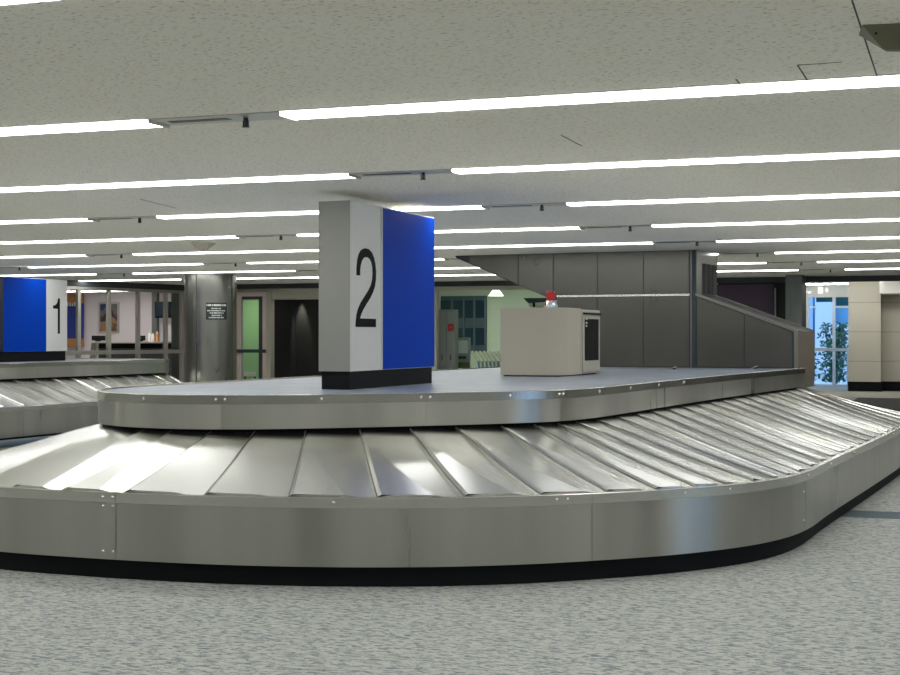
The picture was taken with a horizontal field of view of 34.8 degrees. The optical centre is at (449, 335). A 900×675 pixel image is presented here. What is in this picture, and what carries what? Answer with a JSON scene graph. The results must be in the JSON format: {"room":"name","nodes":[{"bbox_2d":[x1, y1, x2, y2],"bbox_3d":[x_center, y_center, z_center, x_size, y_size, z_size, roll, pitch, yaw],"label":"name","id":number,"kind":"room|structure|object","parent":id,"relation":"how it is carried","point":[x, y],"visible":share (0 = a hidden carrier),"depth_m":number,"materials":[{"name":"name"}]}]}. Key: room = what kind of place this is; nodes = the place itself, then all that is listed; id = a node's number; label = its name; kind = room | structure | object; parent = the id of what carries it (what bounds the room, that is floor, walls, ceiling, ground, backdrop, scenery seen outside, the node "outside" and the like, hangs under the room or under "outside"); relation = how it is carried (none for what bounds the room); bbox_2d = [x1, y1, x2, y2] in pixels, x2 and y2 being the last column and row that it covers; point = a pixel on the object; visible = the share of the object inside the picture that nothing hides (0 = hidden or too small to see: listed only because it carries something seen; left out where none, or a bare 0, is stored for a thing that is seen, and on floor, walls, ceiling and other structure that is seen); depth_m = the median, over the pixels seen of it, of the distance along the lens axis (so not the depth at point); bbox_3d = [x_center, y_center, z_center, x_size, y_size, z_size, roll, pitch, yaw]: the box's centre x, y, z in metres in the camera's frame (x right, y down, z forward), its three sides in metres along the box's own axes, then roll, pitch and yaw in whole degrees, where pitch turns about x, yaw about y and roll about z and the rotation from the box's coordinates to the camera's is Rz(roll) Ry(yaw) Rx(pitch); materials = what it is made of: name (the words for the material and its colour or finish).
{"room":"airport terminal","nodes":[
{"label":"airport terminal","id":0,"kind":"room"},
{"bbox_2d":[274,299,321,377],"bbox_3d":[-2.765,0.225,30.810,1.867,2.550,1.250,0,0,20],"label":"wall","id":1,"kind":"structure","parent":0,"point":[296,322],"depth_m":31.45,"materials":[{"name":"black"}]},
{"bbox_2d":[0,0,899,284],"bbox_3d":[-2.716,-1.200,10.213,40.000,0.200,37.400,0,0,20],"label":"ceiling","id":2,"kind":"structure","parent":0,"point":[62,61],"depth_m":7.61,"materials":[{"name":"tile"}]},
{"bbox_2d":[0,267,27,269],"bbox_3d":[-6.990,-1.073,22.928,0.720,0.053,0.208,0,0,20],"label":"plate","id":3,"kind":"object","parent":2,"relation":"attached to","point":[0,267],"visible":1,"depth_m":22.92,"materials":[{"name":"silver metal"}]},
{"bbox_2d":[0,0,52,4],"bbox_3d":[-0.194,-1.089,4.159,3.142,0.022,0.248,0,0,20],"label":"recessed light","id":4,"kind":"object","parent":2,"relation":"in","point":[2,2],"visible":1,"depth_m":4.66,"materials":[{"name":"white plastic"}]},
{"bbox_2d":[0,254,93,257],"bbox_3d":[-6.361,-1.089,19.984,3.142,0.022,0.248,0,0,20],"label":"recessed light","id":5,"kind":"object","parent":2,"relation":"in","point":[79,255],"visible":1,"depth_m":19.60,"materials":[{"name":"white plastic"}]},
{"bbox_2d":[0,218,99,223],"bbox_3d":[-4.820,-1.089,13.994,3.142,0.022,0.248,0,0,20],"label":"recessed light","id":6,"kind":"object","parent":2,"relation":"in","point":[63,219],"visible":0.97,"depth_m":13.61,"materials":[{"name":"white plastic"}]},
{"bbox_2d":[0,273,102,275],"bbox_3d":[-7.666,-1.089,25.890,3.142,0.022,0.248,0,0,20],"label":"recessed light","id":7,"kind":"object","parent":2,"relation":"in","point":[94,273],"visible":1,"depth_m":25.63,"materials":[{"name":"white plastic"}]},
{"bbox_2d":[0,118,170,135],"bbox_3d":[-2.968,-1.089,7.893,3.142,0.022,0.248,0,0,20],"label":"recessed light","id":8,"kind":"object","parent":2,"relation":"in","point":[143,122],"visible":1,"depth_m":7.47,"materials":[{"name":"white plastic"}]},
{"bbox_2d":[86,253,131,257],"bbox_3d":[-4.539,-1.073,19.332,0.720,0.053,0.208,0,0,20],"label":"plate","id":9,"kind":"object","parent":2,"relation":"attached to","point":[121,256],"visible":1,"depth_m":19.27,"materials":[{"name":"silver metal"}]},
{"bbox_2d":[97,273,131,275],"bbox_3d":[-5.845,-1.073,25.237,0.720,0.053,0.208,0,0,20],"label":"plate","id":10,"kind":"object","parent":2,"relation":"attached to","point":[97,273],"visible":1,"depth_m":25.16,"materials":[{"name":"silver metal"}]},
{"bbox_2d":[27,263,209,267],"bbox_3d":[-5.168,-1.089,22.276,3.142,0.022,0.248,0,0,20],"label":"recessed light","id":11,"kind":"object","parent":2,"relation":"in","point":[178,263],"visible":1,"depth_m":22.16,"materials":[{"name":"white plastic"}]},
{"bbox_2d":[88,216,155,222],"bbox_3d":[-2.998,-1.073,13.341,0.720,0.053,0.208,0,0,20],"label":"plate","id":12,"kind":"object","parent":2,"relation":"attached to","point":[139,218],"visible":0.99,"depth_m":13.31,"materials":[{"name":"silver metal"}]},
{"bbox_2d":[0,235,244,244],"bbox_3d":[-3.787,-1.089,16.343,3.142,0.022,0.248,0,0,20],"label":"recessed light","id":13,"kind":"object","parent":2,"relation":"in","point":[233,236],"visible":0.99,"depth_m":16.29,"materials":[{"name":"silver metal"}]},
{"bbox_2d":[78,279,183,280],"bbox_3d":[-6.615,-1.089,28.232,3.142,0.022,0.248,0,0,20],"label":"recessed light","id":14,"kind":"object","parent":2,"relation":"in","point":[134,279],"visible":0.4,"depth_m":28.08,"materials":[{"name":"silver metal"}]},
{"bbox_2d":[0,173,360,192],"bbox_3d":[-2.124,-1.089,10.309,3.142,0.022,0.248,0,0,20],"label":"recessed light","id":15,"kind":"object","parent":2,"relation":"in","point":[329,175],"visible":1,"depth_m":10.17,"materials":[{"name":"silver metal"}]},
{"bbox_2d":[191,243,215,249],"bbox_3d":[-2.920,-1.058,17.000,0.256,0.084,0.178,0,0,12],"label":"ceiling sensor","id":16,"kind":"object","parent":2,"relation":"attached to","point":[200,246],"visible":1,"depth_m":16.94,"materials":[{"name":"beige plastic"}]},
{"bbox_2d":[132,270,300,274],"bbox_3d":[-4.023,-1.089,24.585,3.142,0.022,0.248,0,0,20],"label":"recessed light","id":17,"kind":"object","parent":2,"relation":"in","point":[269,270],"visible":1,"depth_m":24.54,"materials":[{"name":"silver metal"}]},
{"bbox_2d":[150,111,286,127],"bbox_3d":[-1.147,-1.073,7.240,0.720,0.053,0.208,0,0,20],"label":"plate","id":18,"kind":"object","parent":2,"relation":"attached to","point":[245,118],"visible":0.98,"depth_m":7.22,"materials":[{"name":"silver metal"}]},
{"bbox_2d":[204,262,245,265],"bbox_3d":[-3.347,-1.073,21.624,0.720,0.053,0.208,0,0,20],"label":"plate","id":19,"kind":"object","parent":2,"relation":"attached to","point":[235,263],"visible":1,"depth_m":21.63,"materials":[{"name":"silver metal"}]},
{"bbox_2d":[132,249,318,255],"bbox_3d":[-2.717,-1.089,18.679,3.142,0.022,0.248,0,0,20],"label":"recessed light","id":20,"kind":"object","parent":2,"relation":"in","point":[302,250],"visible":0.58,"depth_m":18.66,"materials":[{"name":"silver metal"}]},
{"bbox_2d":[155,210,318,219],"bbox_3d":[-1.885,-1.089,12.793,1.737,0.022,0.422,0,0,20],"label":"recessed light","id":21,"kind":"object","parent":2,"relation":"in","point":[167,217],"depth_m":12.91,"materials":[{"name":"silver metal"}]},
{"bbox_2d":[238,234,295,239],"bbox_3d":[-1.966,-1.073,15.691,0.720,0.053,0.208,0,0,20],"label":"plate","id":22,"kind":"object","parent":2,"relation":"attached to","point":[276,235],"visible":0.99,"depth_m":15.64,"materials":[{"name":"silver metal"}]},
{"bbox_2d":[237,277,318,278],"bbox_3d":[-2.972,-1.089,26.928,3.142,0.022,0.248,0,0,20],"label":"recessed light","id":23,"kind":"object","parent":2,"relation":"in","point":[264,277],"visible":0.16,"depth_m":26.95,"materials":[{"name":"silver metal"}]},
{"bbox_2d":[296,233,318,236],"bbox_3d":[-1.510,-1.089,15.312,0.386,0.022,0.399,0,0,20],"label":"recessed light","id":24,"kind":"object","parent":2,"relation":"in","point":[309,234],"depth_m":15.46,"materials":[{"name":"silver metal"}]},
{"bbox_2d":[246,258,448,263],"bbox_3d":[-1.525,-1.089,20.971,3.142,0.022,0.248,0,0,20],"label":"recessed light","id":25,"kind":"object","parent":2,"relation":"in","point":[435,258],"visible":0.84,"depth_m":21.20,"materials":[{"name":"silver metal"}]},
{"bbox_2d":[350,169,451,179],"bbox_3d":[-0.302,-1.073,9.657,0.720,0.053,0.208,0,0,20],"label":"plate","id":26,"kind":"object","parent":2,"relation":"attached to","point":[422,173],"visible":1,"depth_m":9.62,"materials":[{"name":"silver metal"}]},
{"bbox_2d":[390,205,489,210],"bbox_3d":[-0.067,-1.089,12.145,0.813,0.022,0.429,0,0,20],"label":"recessed light","id":27,"kind":"object","parent":2,"relation":"in","point":[463,207],"depth_m":12.22,"materials":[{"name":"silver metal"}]},
{"bbox_2d":[434,267,477,268],"bbox_3d":[-0.380,-1.089,23.280,3.142,0.022,0.248,0,0,20],"label":"recessed light","id":28,"kind":"object","parent":2,"relation":"in","point":[445,267],"visible":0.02,"depth_m":23.09,"materials":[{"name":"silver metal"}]},
{"bbox_2d":[434,274,493,275],"bbox_3d":[0.672,-1.089,25.623,3.142,0.022,0.248,0,0,20],"label":"recessed light","id":29,"kind":"object","parent":2,"relation":"in","point":[460,274],"visible":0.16,"depth_m":25.76,"materials":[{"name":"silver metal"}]},
{"bbox_2d":[434,226,584,232],"bbox_3d":[0.573,-1.089,14.581,1.628,0.022,0.427,0,0,20],"label":"recessed light","id":30,"kind":"object","parent":2,"relation":"in","point":[488,230],"depth_m":14.70,"materials":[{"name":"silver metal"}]},
{"bbox_2d":[482,202,565,210],"bbox_3d":[0.645,-1.073,12.037,0.720,0.053,0.208,0,0,20],"label":"plate","id":31,"kind":"object","parent":2,"relation":"attached to","point":[541,205],"visible":0.99,"depth_m":12.02,"materials":[{"name":"silver metal"}]},
{"bbox_2d":[434,242,656,248],"bbox_3d":[0.926,-1.089,17.375,3.142,0.022,0.248,0,0,20],"label":"recessed light","id":32,"kind":"object","parent":2,"relation":"in","point":[614,243],"visible":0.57,"depth_m":17.22,"materials":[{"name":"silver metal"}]},
{"bbox_2d":[278,74,899,121],"bbox_3d":[0.675,-1.089,6.588,3.142,0.022,0.248,0,0,20],"label":"recessed light","id":33,"kind":"object","parent":2,"relation":"in","point":[891,79],"visible":1,"depth_m":6.54,"materials":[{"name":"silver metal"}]},
{"bbox_2d":[580,225,650,230],"bbox_3d":[1.678,-1.073,14.386,0.720,0.053,0.208,0,0,20],"label":"plate","id":34,"kind":"object","parent":2,"relation":"attached to","point":[616,226],"visible":1,"depth_m":14.34,"materials":[{"name":"silver metal"}]},
{"bbox_2d":[451,150,899,174],"bbox_3d":[1.519,-1.089,9.005,3.142,0.022,0.248,0,0,20],"label":"recessed light","id":35,"kind":"object","parent":2,"relation":"in","point":[880,153],"visible":1,"depth_m":8.98,"materials":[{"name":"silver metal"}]},
{"bbox_2d":[654,240,715,245],"bbox_3d":[2.748,-1.073,16.723,0.720,0.053,0.208,0,0,20],"label":"plate","id":36,"kind":"object","parent":2,"relation":"attached to","point":[709,240],"visible":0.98,"depth_m":16.68,"materials":[{"name":"silver metal"}]},
{"bbox_2d":[566,191,899,206],"bbox_3d":[2.467,-1.089,11.385,3.142,0.022,0.248,0,0,20],"label":"recessed light","id":37,"kind":"object","parent":2,"relation":"in","point":[896,193],"visible":1,"depth_m":11.42,"materials":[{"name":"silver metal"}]},
{"bbox_2d":[718,262,767,263],"bbox_3d":[3.264,-1.089,21.976,3.142,0.022,0.248,0,0,20],"label":"recessed light","id":38,"kind":"object","parent":2,"relation":"in","point":[737,262],"visible":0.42,"depth_m":21.50,"materials":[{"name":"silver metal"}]},
{"bbox_2d":[719,252,773,256],"bbox_3d":[3.940,-1.073,19.015,0.720,0.053,0.208,0,0,20],"label":"plate","id":39,"kind":"object","parent":2,"relation":"attached to","point":[756,253],"visible":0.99,"depth_m":19.00,"materials":[{"name":"silver metal"}]},
{"bbox_2d":[717,269,799,271],"bbox_3d":[4.315,-1.089,24.319,3.142,0.022,0.248,0,0,20],"label":"recessed light","id":40,"kind":"object","parent":2,"relation":"in","point":[787,269],"visible":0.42,"depth_m":23.95,"materials":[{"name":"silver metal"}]},
{"bbox_2d":[651,218,899,227],"bbox_3d":[3.499,-1.089,13.734,3.142,0.022,0.248,0,0,20],"label":"recessed light","id":41,"kind":"object","parent":2,"relation":"in","point":[874,219],"visible":1,"depth_m":13.80,"materials":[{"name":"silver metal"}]},
{"bbox_2d":[767,261,816,264],"bbox_3d":[5.086,-1.073,21.324,0.720,0.053,0.208,0,0,20],"label":"plate","id":42,"kind":"object","parent":2,"relation":"attached to","point":[800,262],"visible":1,"depth_m":21.31,"materials":[{"name":"silver metal"}]},
{"bbox_2d":[716,236,899,242],"bbox_3d":[4.570,-1.089,16.070,3.142,0.022,0.248,0,0,20],"label":"recessed light","id":43,"kind":"object","parent":2,"relation":"in","point":[882,237],"visible":1,"depth_m":16.16,"materials":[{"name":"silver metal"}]},
{"bbox_2d":[799,269,843,271],"bbox_3d":[6.137,-1.073,23.666,0.720,0.053,0.208,0,0,20],"label":"plate","id":44,"kind":"object","parent":2,"relation":"attached to","point":[799,269],"visible":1,"depth_m":23.61,"materials":[{"name":"silver metal"}]},
{"bbox_2d":[774,249,899,254],"bbox_3d":[5.762,-1.089,18.362,3.142,0.022,0.248,0,0,20],"label":"recessed light","id":45,"kind":"object","parent":2,"relation":"in","point":[848,251],"visible":1,"depth_m":18.57,"materials":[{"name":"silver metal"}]},
{"bbox_2d":[817,260,899,262],"bbox_3d":[6.907,-1.089,20.671,3.142,0.022,0.248,0,0,20],"label":"recessed light","id":46,"kind":"object","parent":2,"relation":"in","point":[854,260],"visible":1,"depth_m":20.92,"materials":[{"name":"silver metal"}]},
{"bbox_2d":[851,0,876,75],"bbox_3d":[1.561,-1.099,5.385,0.006,0.002,1.458,0,0,20],"label":"trim","id":47,"kind":"structure","parent":2,"relation":"attached to","point":[851,0],"depth_m":5.33,"materials":[{"name":"grey metal"}]},
{"bbox_2d":[844,268,899,270],"bbox_3d":[7.959,-1.089,23.014,3.142,0.022,0.248,0,0,20],"label":"recessed light","id":48,"kind":"object","parent":2,"relation":"in","point":[852,268],"visible":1,"depth_m":23.36,"materials":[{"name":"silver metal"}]},
{"bbox_2d":[859,23,899,51],"bbox_3d":[1.600,-1.058,5.130,0.256,0.084,0.178,0,0,12],"label":"ceiling sensor","id":49,"kind":"object","parent":2,"relation":"attached to","point":[886,37],"visible":1,"depth_m":5.08,"materials":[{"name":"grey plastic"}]},
{"bbox_2d":[0,386,899,674],"bbox_3d":[0.116,1.600,18.122,40.000,0.200,54.200,0,0,20],"label":"floor","id":50,"kind":"structure","parent":0,"point":[829,604],"depth_m":7.51,"materials":[{"name":"carpet"}]},
{"bbox_2d":[0,435,54,447],"bbox_3d":[-5.940,1.430,18.930,0.100,0.099,8.800,0,0,24],"label":"floor stripe","id":51,"kind":"object","parent":50,"relation":"on","point":[13,442],"visible":0.19,"depth_m":19.20,"materials":[{"name":"blue"}]},
{"bbox_2d":[0,358,182,440],"bbox_3d":[-7.897,0.946,21.547,5.312,1.108,9.212,0,0,24],"label":"carousel","id":52,"kind":"object","parent":50,"relation":"on","point":[38,398],"visible":0.62,"depth_m":21.01,"materials":[{"name":"silver metal"}]},
{"bbox_2d":[0,276,66,361],"bbox_3d":[-6.791,-0.256,22.618,0.272,1.320,2.130,0,0,21],"label":"pylon","id":53,"kind":"object","parent":52,"relation":"on","point":[33,311],"visible":1,"depth_m":22.71,"materials":[{"name":"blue plastic"}]},
{"bbox_2d":[184,273,236,382],"bbox_3d":[-4.270,0.201,25.598,0.940,2.599,0.944,0,0,0],"label":"steel column","id":54,"kind":"structure","parent":50,"relation":"on","point":[210,299],"depth_m":25.21,"materials":[{"name":"silver metal"}]},
{"bbox_2d":[439,309,457,368],"bbox_3d":[-0.044,0.478,29.581,0.372,2.045,0.230,0,0,20],"label":"tall cabinet","id":55,"kind":"object","parent":50,"relation":"on","point":[448,340],"visible":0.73,"depth_m":29.50,"materials":[{"name":"grey metal"}]},
{"bbox_2d":[448,324,453,330],"bbox_3d":[0.018,-0.178,29.422,0.110,0.150,0.053,0,0,20],"label":"alarm box","id":56,"kind":"object","parent":55,"relation":"attached to","point":[450,326],"visible":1,"depth_m":29.41,"materials":[{"name":"red plastic"}]},
{"bbox_2d":[0,366,899,586],"bbox_3d":[1.120,0.946,14.650,6.300,1.108,13.329,0,0,24],"label":"carousel","id":57,"kind":"object","parent":50,"relation":"on","point":[127,495],"visible":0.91,"depth_m":9.26,"materials":[{"name":"silver metal"}]},
{"bbox_2d":[319,200,433,389],"bbox_3d":[-0.562,-0.307,11.603,0.272,1.423,1.679,0,0,21],"label":"pylon","id":58,"kind":"object","parent":57,"relation":"on","point":[376,263],"visible":0.99,"depth_m":11.18,"materials":[{"name":"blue plastic"}]},
{"bbox_2d":[500,307,600,376],"bbox_3d":[1.067,0.060,14.873,0.680,0.688,1.240,0,0,24],"label":"control box","id":59,"kind":"object","parent":57,"relation":"on","point":[535,341],"visible":1,"depth_m":14.36,"materials":[{"name":"beige metal"}]},
{"bbox_2d":[544,291,557,306],"bbox_3d":[1.045,-0.373,14.861,0.150,0.178,0.150,0,0,24],"label":"beacon","id":60,"kind":"object","parent":59,"relation":"on","point":[550,295],"visible":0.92,"depth_m":14.82,"materials":[{"name":"red plastic"}]},
{"bbox_2d":[455,250,813,387],"bbox_3d":[2.415,-0.223,19.214,4.650,1.751,1.150,0,0,24],"label":"enclosure","id":61,"kind":"object","parent":57,"relation":"on","point":[656,308],"visible":0.92,"depth_m":18.52,"materials":[{"name":"grey metal"}]},
{"bbox_2d":[702,263,716,294],"bbox_3d":[3.421,-0.750,18.923,0.010,0.403,0.833,0,0,24],"label":"curtain","id":62,"kind":"object","parent":61,"relation":"hanging from","point":[709,270],"depth_m":18.90,"materials":[{"name":"black rubber"}]},
{"bbox_2d":[458,337,470,367],"bbox_3d":[0.282,0.766,30.128,0.288,1.469,0.160,0,0,20],"label":"kiosk","id":63,"kind":"object","parent":50,"relation":"on","point":[464,343],"visible":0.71,"depth_m":30.06,"materials":[{"name":"grey"}]},
{"bbox_2d":[471,351,479,366],"bbox_3d":[0.883,0.902,29.471,0.897,1.195,0.562,0,0,0],"label":"luggage cart","id":64,"kind":"object","parent":50,"relation":"on","point":[472,352],"visible":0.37,"depth_m":29.21,"materials":[{"name":"silver metal"}]},
{"bbox_2d":[475,351,483,366],"bbox_3d":[0.963,0.902,29.443,0.897,1.195,0.562,0,0,0],"label":"luggage cart","id":65,"kind":"object","parent":50,"relation":"on","point":[476,352],"visible":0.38,"depth_m":29.18,"materials":[{"name":"silver metal"}]},
{"bbox_2d":[479,351,487,366],"bbox_3d":[1.042,0.902,29.415,0.897,1.195,0.562,0,0,0],"label":"luggage cart","id":66,"kind":"object","parent":50,"relation":"on","point":[480,352],"visible":0.31,"depth_m":29.15,"materials":[{"name":"silver metal"}]},
{"bbox_2d":[482,351,491,366],"bbox_3d":[1.121,0.902,29.386,0.897,1.195,0.562,0,0,0],"label":"luggage cart","id":67,"kind":"object","parent":50,"relation":"on","point":[483,352],"visible":0.31,"depth_m":29.13,"materials":[{"name":"silver metal"}]},
{"bbox_2d":[486,351,495,366],"bbox_3d":[1.200,0.902,29.358,0.897,1.195,0.562,0,0,0],"label":"luggage cart","id":68,"kind":"object","parent":50,"relation":"on","point":[487,352],"visible":0.3,"depth_m":29.09,"materials":[{"name":"silver metal"}]},
{"bbox_2d":[490,351,499,366],"bbox_3d":[1.279,0.902,29.330,0.897,1.195,0.562,0,0,0],"label":"luggage cart","id":69,"kind":"object","parent":50,"relation":"on","point":[491,352],"visible":0.27,"depth_m":29.07,"materials":[{"name":"silver metal"}]},
{"bbox_2d":[785,275,805,326],"bbox_3d":[6.319,0.200,26.214,0.291,2.600,0.720,0,0,20],"label":"column","id":70,"kind":"structure","parent":50,"relation":"on","point":[795,285],"depth_m":25.89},
{"bbox_2d":[814,348,847,387],"bbox_3d":[11.029,0.926,41.937,1.277,1.148,0.060,0,0,20],"label":"handrail","id":71,"kind":"object","parent":50,"relation":"on","point":[815,349],"visible":0.36,"depth_m":41.81,"materials":[{"name":"white metal"}]},
{"bbox_2d":[853,398,899,411],"bbox_3d":[11.421,1.493,28.785,6.902,0.010,9.900,0,0,20],"label":"entrance mat","id":72,"kind":"object","parent":50,"relation":"on","point":[886,403],"visible":0.4,"depth_m":32.11,"materials":[{"name":"black plastic"}]},
{"bbox_2d":[439,290,556,367],"bbox_3d":[1.622,0.150,34.550,6.020,2.700,0.151,0,0,20],"label":"wall","id":73,"kind":"structure","parent":0,"point":[510,298],"depth_m":34.67,"materials":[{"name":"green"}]},
{"bbox_2d":[441,296,486,352],"bbox_3d":[0.326,-0.286,34.887,1.171,1.375,0.090,0,0,20],"label":"window","id":74,"kind":"structure","parent":73,"relation":"in","point":[472,310],"depth_m":34.80,"materials":[{"name":"blue glass"}]},
{"bbox_2d":[237,282,784,369],"bbox_3d":[0.302,0.250,28.969,12.720,2.500,0.152,0,0,20],"label":"wall","id":75,"kind":"structure","parent":0,"point":[291,293],"depth_m":30.00,"materials":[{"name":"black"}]},
{"bbox_2d":[55,279,183,382],"bbox_3d":[-7.393,0.200,28.379,0.161,2.600,6.450,0,0,32],"label":"window","id":76,"kind":"structure","parent":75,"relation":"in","point":[105,319],"depth_m":29.53,"materials":[{"name":"grey"}]},
{"bbox_2d":[237,292,265,379],"bbox_3d":[-4.231,0.290,30.427,0.746,2.420,0.160,0,0,20],"label":"door","id":77,"kind":"structure","parent":75,"relation":"in","point":[251,307],"depth_m":30.46,"materials":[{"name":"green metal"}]},
{"bbox_2d":[266,292,273,377],"bbox_3d":[-3.802,0.290,30.369,0.101,2.420,0.180,0,0,20],"label":"trim","id":78,"kind":"structure","parent":75,"relation":"attached to","point":[269,302],"depth_m":30.29,"materials":[{"name":"beige"}]},
{"bbox_2d":[433,286,528,369],"bbox_3d":[1.309,0.250,28.544,3.446,2.500,0.130,0,0,20],"label":"trim","id":79,"kind":"structure","parent":75,"relation":"attached to","point":[445,288],"depth_m":28.96,"materials":[{"name":"beige"}]},
{"bbox_2d":[237,275,899,288],"bbox_3d":[5.417,-1.050,26.994,24.000,0.100,0.124,0,0,20],"label":"trim","id":80,"kind":"structure","parent":75,"relation":"attached to","point":[878,277],"depth_m":27.00,"materials":[{"name":"grey metal"}]},
{"bbox_2d":[717,284,775,315],"bbox_3d":[5.418,0.115,27.031,1.426,2.170,0.050,0,0,20],"label":"wall panel","id":81,"kind":"object","parent":75,"relation":"attached to","point":[759,297],"visible":0.29,"depth_m":26.93,"materials":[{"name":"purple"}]},
{"bbox_2d":[806,284,847,296],"bbox_3d":[11.196,-0.085,42.790,1.764,3.170,0.120,0,0,20],"label":"wall","id":82,"kind":"structure","parent":0,"point":[837,290],"depth_m":42.70,"materials":[{"name":"white"}]},
{"bbox_2d":[806,287,827,293],"bbox_3d":[10.794,-1.362,42.857,0.988,0.191,0.020,0,0,20],"label":"wall sign","id":83,"kind":"object","parent":82,"relation":"attached to","point":[820,289],"visible":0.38,"depth_m":42.76,"materials":[{"name":"white"}]},
{"bbox_2d":[806,297,847,386],"bbox_3d":[11.109,0.173,42.800,1.593,2.654,0.120,0,0,20],"label":"window","id":84,"kind":"structure","parent":82,"relation":"in","point":[827,317],"depth_m":42.72,"materials":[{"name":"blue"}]},
{"bbox_2d":[848,281,881,381],"bbox_3d":[11.436,-0.165,39.454,0.847,2.810,1.200,0,0,20],"label":"wall pillar","id":85,"kind":"structure","parent":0,"point":[864,298],"depth_m":38.88,"materials":[{"name":"tile"}]},
{"bbox_2d":[848,382,881,391],"bbox_3d":[11.437,1.370,39.457,0.877,0.260,1.235,0,0,20],"label":"baseboard","id":86,"kind":"structure","parent":85,"relation":"attached to","point":[852,386],"depth_m":38.87,"materials":[{"name":"black plastic"}]},
{"bbox_2d":[882,295,899,381],"bbox_3d":[16.712,-0.165,37.671,10.330,2.810,0.400,0,0,20],"label":"wall","id":87,"kind":"structure","parent":0,"point":[890,304],"depth_m":39.13,"materials":[{"name":"tile"}]},
{"bbox_2d":[880,281,899,294],"bbox_3d":[16.269,-1.345,36.821,9.990,0.450,1.500,0,0,20],"label":"trim","id":88,"kind":"structure","parent":87,"relation":"attached to","point":[886,287],"depth_m":37.73,"materials":[{"name":"white"}]},
{"bbox_2d":[882,381,899,390],"bbox_3d":[16.719,1.370,37.661,10.310,0.260,0.415,0,0,20],"label":"baseboard","id":89,"kind":"structure","parent":87,"relation":"attached to","point":[886,385],"depth_m":39.12,"materials":[{"name":"black plastic"}]},
{"bbox_3d":[16.252,-1.645,32.207,19.112,0.150,16.800,0,0,20],"label":"ceiling","id":90,"kind":"structure","parent":0,"visible":0},
{"bbox_2d":[806,282,847,284],"bbox_3d":[10.890,-1.520,41.562,1.500,0.060,0.100,0,0,20],"label":"strip light","id":91,"kind":"object","parent":90,"relation":"attached to","point":[820,283],"visible":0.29,"depth_m":41.51,"materials":[{"name":"white plastic"}]},
{"bbox_3d":[0.971,-1.250,31.783,5.380,0.100,5.700,0,0,20],"label":"ceiling","id":92,"kind":"structure","parent":0,"visible":0},
{"bbox_2d":[489,290,502,295],"bbox_3d":[1.010,-1.039,31.503,0.340,0.322,0.340,0,0,20],"label":"pendant lamp","id":93,"kind":"object","parent":92,"relation":"hanging from","point":[494,292],"visible":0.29,"depth_m":31.40,"materials":[{"name":"white"}]},
{"bbox_2d":[524,292,545,307],"bbox_3d":[1.890,-0.909,31.719,0.553,0.581,0.060,0,0,20],"label":"screen","id":94,"kind":"object","parent":92,"relation":"hanging from","point":[533,302],"visible":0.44,"depth_m":31.71,"materials":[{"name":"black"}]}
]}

